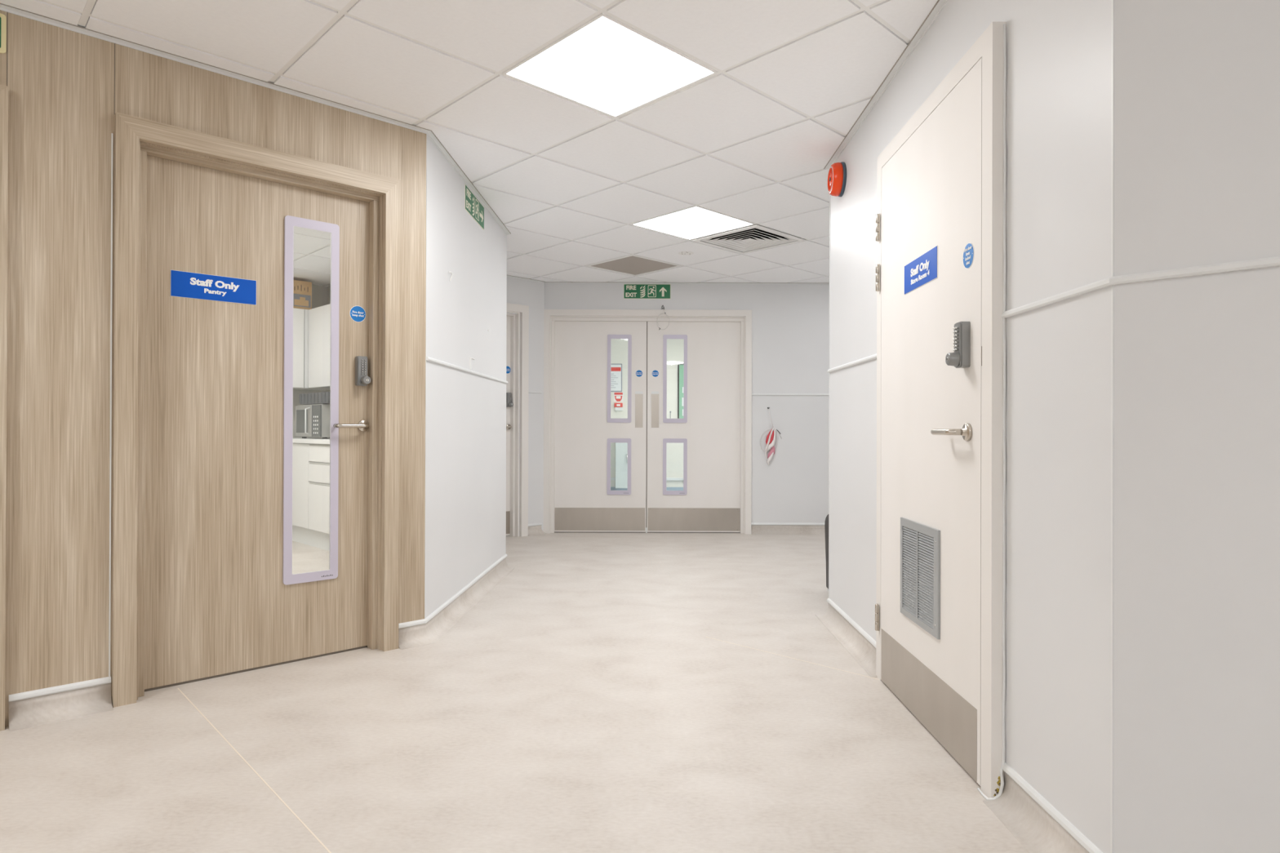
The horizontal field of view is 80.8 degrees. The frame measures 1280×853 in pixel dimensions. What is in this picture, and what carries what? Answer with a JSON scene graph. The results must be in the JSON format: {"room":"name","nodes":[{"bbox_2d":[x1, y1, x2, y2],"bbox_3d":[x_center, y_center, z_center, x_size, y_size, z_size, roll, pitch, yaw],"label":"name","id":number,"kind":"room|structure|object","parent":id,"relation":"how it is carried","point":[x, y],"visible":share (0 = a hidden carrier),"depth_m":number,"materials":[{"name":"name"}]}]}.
{"room":"hospital interior","nodes":[
{"label":"hospital interior","id":0,"kind":"room"},
{"bbox_2d":[0,9,426,727],"bbox_3d":[-2.542,-0.214,2.178,4.100,2.430,0.090,0,0,-43],"label":"wall","id":1,"kind":"structure","parent":0,"point":[60,81],"depth_m":2.65,"materials":[{"name":"brown wood"}]},
{"bbox_2d":[0,13,6,53],"bbox_3d":[-2.276,-1.309,2.359,0.442,0.130,0.006,0,0,-43],"label":"exit sign","id":2,"kind":"object","parent":1,"relation":"attached to","point":[2,17],"visible":1,"depth_m":2.50,"materials":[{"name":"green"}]},
{"bbox_2d":[0,84,8,731],"bbox_3d":[-2.518,-0.064,2.200,1.011,2.130,0.154,0,0,-43],"label":"door","id":3,"kind":"structure","parent":1,"relation":"in","point":[3,89],"depth_m":2.48,"materials":[{"name":"brown wood"}]},
{"bbox_2d":[6,12,8,85],"bbox_3d":[-2.114,-1.256,2.514,0.002,0.257,0.001,0,0,-41],"label":"trim","id":4,"kind":"structure","parent":1,"relation":"attached to","point":[7,12],"depth_m":2.51,"materials":[{"name":"brown"}]},
{"bbox_2d":[8,676,111,702],"bbox_3d":[-2.005,0.910,2.608,0.282,0.022,0.010,0,0,-43],"label":"trim","id":5,"kind":"structure","parent":1,"relation":"attached to","point":[58,689],"depth_m":2.60,"materials":[{"name":"white plastic"}]},
{"bbox_2d":[8,683,113,732],"bbox_3d":[-1.987,0.962,2.589,0.282,0.084,0.062,0,0,-43],"label":"baseboard","id":6,"kind":"structure","parent":1,"relation":"attached to","point":[28,713],"depth_m":2.60,"materials":[{"name":"plastic"}]},
{"bbox_2d":[108,133,112,677],"bbox_3d":[-1.904,-0.076,2.706,0.004,1.960,0.005,0,0,-43],"label":"trim","id":7,"kind":"structure","parent":1,"relation":"attached to","point":[111,288],"depth_m":2.70,"materials":[{"name":"brown wood"}]},
{"bbox_2d":[114,43,115,114],"bbox_3d":[-1.897,-1.255,2.716,0.002,0.257,0.001,0,0,-44],"label":"trim","id":8,"kind":"structure","parent":1,"relation":"attached to","point":[114,43],"depth_m":2.72,"materials":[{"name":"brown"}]},
{"bbox_2d":[111,111,400,707],"bbox_3d":[-1.541,-0.059,3.114,1.072,2.130,0.162,0,0,-43],"label":"door","id":9,"kind":"structure","parent":1,"relation":"in","point":[205,586],"depth_m":3.06,"materials":[{"name":"brown wood"}]},
{"bbox_2d":[170,269,256,305],"bbox_3d":[-1.698,-0.553,3.005,0.307,0.102,0.004,0,0,-43],"label":"door sign","id":10,"kind":"object","parent":9,"relation":"attached to","point":[184,284],"visible":1,"depth_m":3.00,"materials":[{"name":"blue plastic"}]},
{"bbox_2d":[349,305,365,322],"bbox_3d":[-1.274,-0.509,3.399,0.074,0.074,0.003,0,0,-43],"label":"disc","id":11,"kind":"object","parent":9,"relation":"attached to","point":[357,313],"visible":1,"depth_m":3.40,"materials":[{"name":"blue plastic"}]},
{"bbox_2d":[293,284,327,437],"bbox_3d":[-4.099,-0.206,6.525,0.090,2.430,2.722,0,0,45],"label":"wall","id":12,"kind":"structure","parent":0,"point":[319,293],"depth_m":7.37,"materials":[{"name":"grey paint"}]},
{"bbox_2d":[293,307,329,390],"bbox_3d":[-3.420,-0.727,6.919,0.304,0.738,1.190,0,0,45],"label":"upper cabinet","id":13,"kind":"object","parent":12,"relation":"attached to","point":[300,317],"visible":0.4,"depth_m":6.98,"materials":[{"name":"white laminate"}]},
{"bbox_2d":[293,280,311,309],"bbox_3d":[-3.302,-1.227,7.037,0.360,0.262,0.252,0,0,-45],"label":"cardboard box","id":14,"kind":"object","parent":13,"relation":"on","point":[302,290],"visible":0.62,"depth_m":7.01,"materials":[{"name":"brown cardboard"}]},
{"bbox_2d":[294,297,308,306],"bbox_3d":[-3.153,-1.166,7.008,0.130,0.080,0.001,0,0,-45],"label":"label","id":15,"kind":"object","parent":14,"relation":"attached to","point":[299,301],"depth_m":7.01,"materials":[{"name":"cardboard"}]},
{"bbox_2d":[326,285,330,391],"bbox_3d":[-2.122,-0.200,6.494,2.750,2.430,0.030,0,0,45],"label":"wall","id":16,"kind":"structure","parent":0,"point":[328,286],"depth_m":7.44,"materials":[{"name":"grey paint"}]},
{"bbox_2d":[308,303,330,389],"bbox_3d":[-2.783,-0.725,6.922,0.590,0.738,0.296,0,0,45],"label":"upper cabinet","id":17,"kind":"object","parent":16,"relation":"attached to","point":[319,317],"visible":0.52,"depth_m":6.85,"materials":[{"name":"white"}]},
{"bbox_2d":[425,136,506,617],"bbox_3d":[-1.028,-0.203,4.462,0.090,2.430,1.841,0,0,2],"label":"wall","id":18,"kind":"structure","parent":0,"point":[466,411],"depth_m":4.18,"materials":[{"name":"white paint"}]},
{"bbox_2d":[424,133,427,618],"bbox_3d":[-1.008,-0.237,3.543,0.003,2.283,0.006,0,0,1],"label":"trim","id":19,"kind":"structure","parent":18,"relation":"attached to","point":[426,134],"depth_m":3.54,"materials":[{"name":"white plastic"}]},
{"bbox_2d":[398,553,506,628],"bbox_3d":[-1.172,0.919,4.944,0.652,0.022,2.954,0,0,-15],"label":"trim","id":20,"kind":"structure","parent":18,"relation":"attached to","point":[460,593],"depth_m":3.90,"materials":[{"name":"white plastic"}]},
{"bbox_2d":[398,557,514,649],"bbox_3d":[-1.139,0.971,4.929,0.708,0.084,3.000,0,0,-15],"label":"baseboard","id":21,"kind":"structure","parent":18,"relation":"attached to","point":[429,633],"depth_m":3.92,"materials":[{"name":"plastic"}]},
{"bbox_2d":[426,356,507,383],"bbox_3d":[-1.143,-0.318,5.005,0.606,0.018,2.881,0,0,-17],"label":"trim","id":22,"kind":"structure","parent":18,"relation":"attached to","point":[428,358],"depth_m":4.16,"materials":[{"name":"white plastic"}]},
{"bbox_2d":[469,357,475,371],"bbox_3d":[-0.978,-0.364,4.404,0.012,0.072,0.126,0,0,2],"label":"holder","id":23,"kind":"object","parent":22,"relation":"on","point":[472,361],"visible":1,"depth_m":4.40,"materials":[{"name":"white plastic"}]},
{"bbox_2d":[464,183,484,230],"bbox_3d":[-0.978,-1.295,4.460,0.004,0.142,0.450,0,0,2],"label":"exit sign","id":24,"kind":"object","parent":18,"relation":"attached to","point":[473,206],"visible":1,"depth_m":4.43,"materials":[{"name":"green plastic"}]},
{"bbox_2d":[0,0,937,286],"bbox_3d":[-0.836,-1.403,4.368,10.388,0.030,16.187,0,0,-1],"label":"ceiling","id":25,"kind":"structure","parent":0,"point":[846,61],"depth_m":3.18,"materials":[{"name":"tile"}]},
{"bbox_2d":[39,0,910,285],"bbox_3d":[-0.127,-1.398,2.521,19.854,0.004,18.615,0,0,-44],"label":"grid","id":26,"kind":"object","parent":25,"relation":"attached to","point":[89,6],"depth_m":2.97,"materials":[{"name":"white paint"}]},
{"bbox_2d":[502,12,717,117],"bbox_3d":[-0.119,-1.405,2.959,0.600,0.030,0.600,0,0,-44],"label":"ceiling light panel","id":27,"kind":"object","parent":25,"relation":"attached to","point":[605,64],"visible":0.83,"depth_m":2.93,"materials":[{"name":"white paint"}]},
{"bbox_2d":[584,253,683,275],"bbox_3d":[-0.053,-1.394,6.464,0.600,0.030,0.600,0,0,-44],"label":"ceiling panel","id":28,"kind":"object","parent":25,"relation":"attached to","point":[633,264],"visible":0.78,"depth_m":6.46,"materials":[{"name":"white paint"}]},
{"bbox_2d":[678,251,693,254],"bbox_3d":[0.366,-1.378,5.985,0.124,0.002,0.124,0,0,-44],"label":"ceiling sensor","id":29,"kind":"object","parent":25,"relation":"attached to","point":[681,252],"visible":1,"depth_m":5.99,"materials":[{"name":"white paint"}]},
{"bbox_2d":[631,204,755,239],"bbox_3d":[0.361,-1.397,5.142,0.600,0.030,0.600,0,0,-44],"label":"ceiling light panel","id":30,"kind":"object","parent":25,"relation":"attached to","point":[695,221],"visible":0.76,"depth_m":5.12,"materials":[{"name":"white paint"}]},
{"bbox_2d":[691,224,806,253],"bbox_3d":[0.807,-1.404,5.572,0.600,0.058,0.600,0,0,-44],"label":"ceiling vent","id":31,"kind":"object","parent":25,"relation":"in","point":[755,237],"visible":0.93,"depth_m":5.58,"materials":[{"name":"white metal"}]},
{"bbox_2d":[0,532,1029,852],"bbox_3d":[-1.003,1.030,2.019,9.200,0.050,10.445,0,0,0],"label":"floor","id":32,"kind":"structure","parent":0,"point":[584,704],"depth_m":2.38,"materials":[{"name":"plastic"}]},
{"bbox_2d":[177,688,331,852],"bbox_3d":[-0.739,1.005,1.782,0.004,0.001,3.032,0,0,-43],"label":"floor seam","id":33,"kind":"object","parent":32,"relation":"attached to","point":[206,718],"depth_m":2.14,"materials":[{"name":"beige"}]},
{"bbox_2d":[292,443,311,528],"bbox_3d":[-2.797,0.504,6.731,0.620,0.718,0.576,0,0,45],"label":"base cabinet","id":34,"kind":"object","parent":32,"relation":"on","point":[300,481],"visible":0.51,"depth_m":6.42,"materials":[{"name":"white"}]},
{"bbox_2d":[292,524,329,551],"bbox_3d":[-2.581,0.938,6.183,1.900,0.148,0.020,0,0,45],"label":"plinth","id":35,"kind":"object","parent":32,"relation":"on","point":[319,540],"visible":0.21,"depth_m":6.37,"materials":[{"name":"white plastic"}]},
{"bbox_2d":[308,444,329,533],"bbox_3d":[-2.358,0.504,6.291,0.617,0.718,0.577,0,0,45],"label":"base cabinet","id":36,"kind":"object","parent":32,"relation":"on","point":[318,454],"visible":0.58,"depth_m":6.15,"materials":[{"name":"white"}]},
{"bbox_2d":[705,636,879,679],"bbox_3d":[0.644,1.013,3.311,0.904,0.001,0.004,0,0,44],"label":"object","id":37,"kind":"structure","parent":32,"relation":"attached to","point":[705,637],"depth_m":3.28,"materials":[{"name":"beige"}]},
{"bbox_2d":[824,514,828,591],"bbox_3d":[1.321,0.773,4.548,0.348,0.493,0.308,0,0,0],"label":"waste bin","id":38,"kind":"object","parent":32,"relation":"on","point":[826,523],"visible":0.12,"depth_m":4.63,"materials":[{"name":"black plastic"}]},
{"bbox_3d":[-3.159,0.504,7.093,0.395,0.718,0.576,0,0,45],"label":"base cabinet","id":39,"kind":"object","parent":32,"relation":"on","visible":0},
{"bbox_2d":[293,437,329,444],"bbox_3d":[-2.527,0.125,6.449,2.200,0.036,0.596,0,0,45],"label":"countertop","id":40,"kind":"structure","parent":39,"relation":"on","point":[295,440],"depth_m":6.28,"materials":[{"name":"white"}]},
{"bbox_2d":[295,404,329,439],"bbox_3d":[-2.819,-0.044,6.758,0.550,0.300,0.420,0,0,45],"label":"microwave","id":41,"kind":"object","parent":40,"relation":"on","point":[313,420],"visible":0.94,"depth_m":6.55,"materials":[{"name":"silver metal"}]},
{"bbox_2d":[298,391,329,404],"bbox_3d":[-2.760,-0.246,6.697,0.306,0.095,0.640,0,0,-45],"label":"tray","id":42,"kind":"object","parent":41,"relation":"on","point":[323,397],"visible":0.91,"depth_m":6.57,"materials":[{"name":"grey"}]},
{"bbox_2d":[506,276,544,530],"bbox_3d":[-1.416,-0.197,6.756,1.296,2.430,0.090,0,0,-44],"label":"wall","id":43,"kind":"structure","parent":0,"point":[519,291],"depth_m":7.10,"materials":[{"name":"white paint"}]},
{"bbox_2d":[506,302,528,537],"bbox_3d":[-1.472,-0.055,6.702,1.051,2.145,0.154,0,0,-44],"label":"door","id":44,"kind":"structure","parent":43,"relation":"in","point":[517,502],"depth_m":6.98,"materials":[{"name":"white paint"}]},
{"bbox_2d":[506,365,510,373],"bbox_3d":[-1.230,-0.526,6.979,0.072,0.072,0.003,0,0,-44],"label":"disc","id":45,"kind":"object","parent":44,"relation":"attached to","point":[508,368],"visible":0.8,"depth_m":6.98,"materials":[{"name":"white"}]},
{"bbox_2d":[528,523,542,526],"bbox_3d":[-0.983,0.926,7.106,0.032,0.022,0.216,0,0,39],"label":"trim","id":46,"kind":"structure","parent":43,"relation":"attached to","point":[533,524],"depth_m":7.09,"materials":[{"name":"white plastic"}]},
{"bbox_2d":[528,391,542,393],"bbox_3d":[-0.994,-0.324,7.090,0.165,0.018,0.012,0,0,-44],"label":"trim","id":47,"kind":"structure","parent":43,"relation":"attached to","point":[533,392],"depth_m":7.09,"materials":[{"name":"white plastic"}]},
{"bbox_2d":[528,524,546,536],"bbox_3d":[-0.957,0.978,7.095,0.086,0.084,0.245,0,0,39],"label":"baseboard","id":48,"kind":"structure","parent":43,"relation":"attached to","point":[535,530],"depth_m":7.09,"materials":[{"name":"plastic"}]},
{"bbox_2d":[610,338,684,487],"bbox_3d":[0.126,-0.179,11.546,2.950,2.430,0.090,0,0,0],"label":"wall","id":49,"kind":"structure","parent":0,"point":[675,347],"depth_m":11.50,"materials":[{"name":"white paint"}]},
{"bbox_2d":[610,363,622,391],"bbox_3d":[-0.445,-0.745,11.495,0.345,0.430,0.016,0,0,0],"label":"poster","id":50,"kind":"object","parent":49,"relation":"attached to","point":[616,369],"visible":0.38,"depth_m":11.49,"materials":[{"name":"grey paper"}]},
{"bbox_2d":[613,391,623,402],"bbox_3d":[-0.329,-0.450,11.498,0.150,0.160,0.006,0,0,0],"label":"notice","id":51,"kind":"object","parent":49,"relation":"attached to","point":[618,396],"visible":1,"depth_m":11.50,"materials":[{"name":"white paper"}]},
{"bbox_2d":[614,403,622,410],"bbox_3d":[-0.326,-0.301,11.475,0.130,0.112,0.052,0,0,0],"label":"sign","id":52,"kind":"object","parent":49,"relation":"attached to","point":[619,406],"visible":1,"depth_m":11.45,"materials":[{"name":"red"}]},
{"bbox_2d":[610,487,683,490],"bbox_3d":[0.122,0.975,9.407,2.950,0.110,4.180,0,0,0],"label":"baseboard","id":53,"kind":"structure","parent":49,"relation":"attached to","point":[611,488],"depth_m":11.49,"materials":[{"name":"white"}]},
{"bbox_2d":[610,477,683,480],"bbox_3d":[0.123,0.795,9.408,2.950,0.040,4.180,0,0,0],"label":"trim","id":54,"kind":"structure","parent":49,"relation":"attached to","point":[611,478],"depth_m":11.47,"materials":[{"name":"white plastic"}]},
{"bbox_2d":[677,363,683,418],"bbox_3d":[1.026,-0.486,11.489,0.900,0.950,0.025,0,0,0],"label":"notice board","id":55,"kind":"object","parent":49,"relation":"attached to","point":[680,366],"visible":0.09,"depth_m":11.48,"materials":[{"name":"green"}]},
{"bbox_2d":[544,284,829,523],"bbox_3d":[0.821,-0.189,7.246,3.560,2.430,0.090,0,0,0],"label":"wall","id":56,"kind":"structure","parent":0,"point":[790,322],"depth_m":7.20,"materials":[{"name":"white paint"}]},
{"bbox_2d":[542,309,751,533],"bbox_3d":[0.068,-0.045,7.240,1.992,2.138,0.140,0,0,0],"label":"door","id":57,"kind":"structure","parent":56,"relation":"in","point":[714,431],"depth_m":7.24,"materials":[{"name":"white paint"}]},
{"bbox_2d":[635,369,642,377],"bbox_3d":[-0.009,-0.511,7.245,0.068,0.068,0.003,0,0,0],"label":"disc","id":58,"kind":"object","parent":57,"relation":"attached to","point":[638,373],"visible":1,"depth_m":7.24,"materials":[{"name":"blue plastic"}]},
{"bbox_2d":[651,369,658,377],"bbox_3d":[0.147,-0.510,7.245,0.068,0.068,0.003,0,0,0],"label":"disc","id":59,"kind":"object","parent":57,"relation":"attached to","point":[655,373],"visible":1,"depth_m":7.24,"materials":[{"name":"blue plastic"}]},
{"bbox_2d":[656,305,670,329],"bbox_3d":[0.222,-1.038,7.163,0.127,0.240,0.020,0,0,0],"label":"cable loop","id":60,"kind":"object","parent":57,"relation":"hanging from","point":[662,305],"visible":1,"depth_m":7.16,"materials":[{"name":"white"}]},
{"bbox_2d":[623,284,671,298],"bbox_3d":[0.069,-1.293,7.202,0.450,0.142,0.004,0,0,0],"label":"exit sign","id":61,"kind":"object","parent":56,"relation":"attached to","point":[630,291],"visible":1,"depth_m":7.20,"materials":[{"name":"green plastic"}]},
{"bbox_2d":[760,407,782,465],"bbox_3d":[1.250,0.091,7.179,0.210,0.553,0.045,0,0,0],"label":"bundle","id":62,"kind":"object","parent":56,"relation":"hanging from","point":[771,438],"visible":1,"depth_m":7.17,"materials":[{"name":"red plastic"}]},
{"bbox_2d":[829,0,1114,852],"bbox_3d":[1.042,-0.202,2.782,0.091,2.430,2.436,0,0,1],"label":"wall","id":63,"kind":"structure","parent":0,"point":[1059,52],"depth_m":1.85,"materials":[{"name":"white paint"}]},
{"bbox_2d":[828,194,830,598],"bbox_3d":[1.007,-0.230,3.997,0.003,2.283,0.006,0,0,0],"label":"trim","id":64,"kind":"structure","parent":63,"relation":"attached to","point":[829,194],"depth_m":4.00,"materials":[{"name":"white plastic"}]},
{"bbox_2d":[826,161,846,196],"bbox_3d":[0.980,-1.233,3.754,0.066,0.166,0.166,0,0,1],"label":"fire alarm sounder","id":65,"kind":"object","parent":63,"relation":"attached to","point":[837,174],"visible":1,"depth_m":3.70,"materials":[{"name":"red plastic"}]},
{"bbox_2d":[827,353,876,373],"bbox_3d":[0.998,-0.297,3.527,0.012,0.018,0.943,0,0,1],"label":"trim","id":66,"kind":"structure","parent":63,"relation":"attached to","point":[874,356],"depth_m":3.49,"materials":[{"name":"white plastic"}]},
{"bbox_2d":[875,21,1006,800],"bbox_3d":[0.998,-0.041,2.538,0.212,2.109,1.034,0,0,1],"label":"door","id":67,"kind":"structure","parent":63,"relation":"in","point":[940,604],"depth_m":2.32,"materials":[{"name":"white paint"}]},
{"bbox_2d":[900,517,940,639],"bbox_3d":[0.951,0.503,2.564,0.008,0.346,0.355,0,0,1],"label":"grille","id":68,"kind":"object","parent":67,"relation":"attached to","point":[920,539],"depth_m":2.54,"materials":[{"name":"silver metal"}]},
{"bbox_2d":[904,245,937,294],"bbox_3d":[0.956,-0.529,2.570,0.004,0.104,0.308,0,0,1],"label":"door sign","id":69,"kind":"object","parent":67,"relation":"attached to","point":[923,269],"visible":1,"depth_m":2.55,"materials":[{"name":"blue plastic"}]},
{"bbox_2d":[963,242,973,268],"bbox_3d":[0.953,-0.496,2.184,0.003,0.074,0.074,0,0,1],"label":"disc","id":70,"kind":"object","parent":67,"relation":"attached to","point":[968,254],"visible":1,"depth_m":2.18,"materials":[{"name":"blue plastic"}]},
{"bbox_2d":[982,771,1088,852],"bbox_3d":[1.939,0.968,0.586,0.365,0.084,3.519,0,0,-39],"label":"baseboard","id":71,"kind":"structure","parent":63,"relation":"attached to","point":[1037,832],"depth_m":1.86,"materials":[{"name":"plastic"}]},
{"bbox_2d":[1002,762,1102,852],"bbox_3d":[1.969,0.916,0.593,0.311,0.022,3.481,0,0,-39],"label":"cap","id":72,"kind":"object","parent":63,"relation":"attached to","point":[1083,841],"visible":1,"depth_m":1.78,"materials":[{"name":"white plastic"}]},
{"bbox_2d":[1111,0,1114,852],"bbox_3d":[0.985,-0.237,1.568,0.002,2.283,0.005,0,0,1],"label":"trim","id":73,"kind":"structure","parent":63,"relation":"attached to","point":[1113,1],"depth_m":1.57,"materials":[{"name":"white plastic"}]},
{"bbox_2d":[1113,0,1279,852],"bbox_3d":[2.124,-0.205,0.491,3.130,2.430,0.090,0,0,45],"label":"wall","id":74,"kind":"structure","parent":0,"point":[1197,682],"depth_m":1.46,"materials":[{"name":"white paint"}]},
{"bbox_2d":[0,0,948,284],"bbox_3d":[-0.403,-1.387,2.104,7.212,0.012,10.200,0,0,0],"label":"trim","id":75,"kind":"structure","parent":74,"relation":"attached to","point":[940,5],"depth_m":3.08,"materials":[{"name":"white plastic"}]},
{"bbox_2d":[1001,256,1279,318],"bbox_3d":[1.970,-0.303,0.599,0.318,0.018,3.488,0,0,-39],"label":"trim","id":76,"kind":"structure","parent":74,"relation":"attached to","point":[1273,261],"depth_m":1.51,"materials":[{"name":"white plastic"}]},
{"bbox_3d":[0.497,1.056,9.469,4.200,0.050,4.455,0,0,0],"label":"floor","id":77,"kind":"structure","parent":0,"visible":0},
{"bbox_2d":[615,442,627,490],"bbox_3d":[-0.087,0.570,11.261,0.550,0.930,0.436,0,0,0],"label":"base cabinet","id":78,"kind":"object","parent":77,"relation":"on","point":[621,448],"visible":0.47,"depth_m":11.08,"materials":[{"name":"white laminate"}]},
{"bbox_3d":[2.646,-0.188,5.601,0.090,2.430,3.200,0,0,0],"label":"wall","id":79,"kind":"structure","parent":0,"visible":0},
{"bbox_2d":[751,393,829,395],"bbox_3d":[1.833,-0.310,5.601,1.536,0.018,3.200,0,0,0],"label":"trim","id":80,"kind":"structure","parent":79,"relation":"attached to","point":[806,394],"depth_m":7.19,"materials":[{"name":"white plastic"}]},
{"bbox_3d":[1.805,-0.196,3.976,1.592,2.430,0.050,0,0,0],"label":"wall","id":81,"kind":"structure","parent":0,"visible":0},
{"bbox_2d":[751,522,875,648],"bbox_3d":[1.792,0.928,5.117,1.611,0.022,4.160,0,0,0],"label":"trim","id":82,"kind":"structure","parent":81,"relation":"attached to","point":[829,601],"depth_m":3.76,"materials":[{"name":"white plastic"}]},
{"bbox_2d":[751,524,877,677],"bbox_3d":[1.766,0.981,5.117,1.663,0.084,4.160,0,0,0],"label":"baseboard","id":83,"kind":"structure","parent":81,"relation":"attached to","point":[860,648],"depth_m":3.69,"materials":[{"name":"plastic"}]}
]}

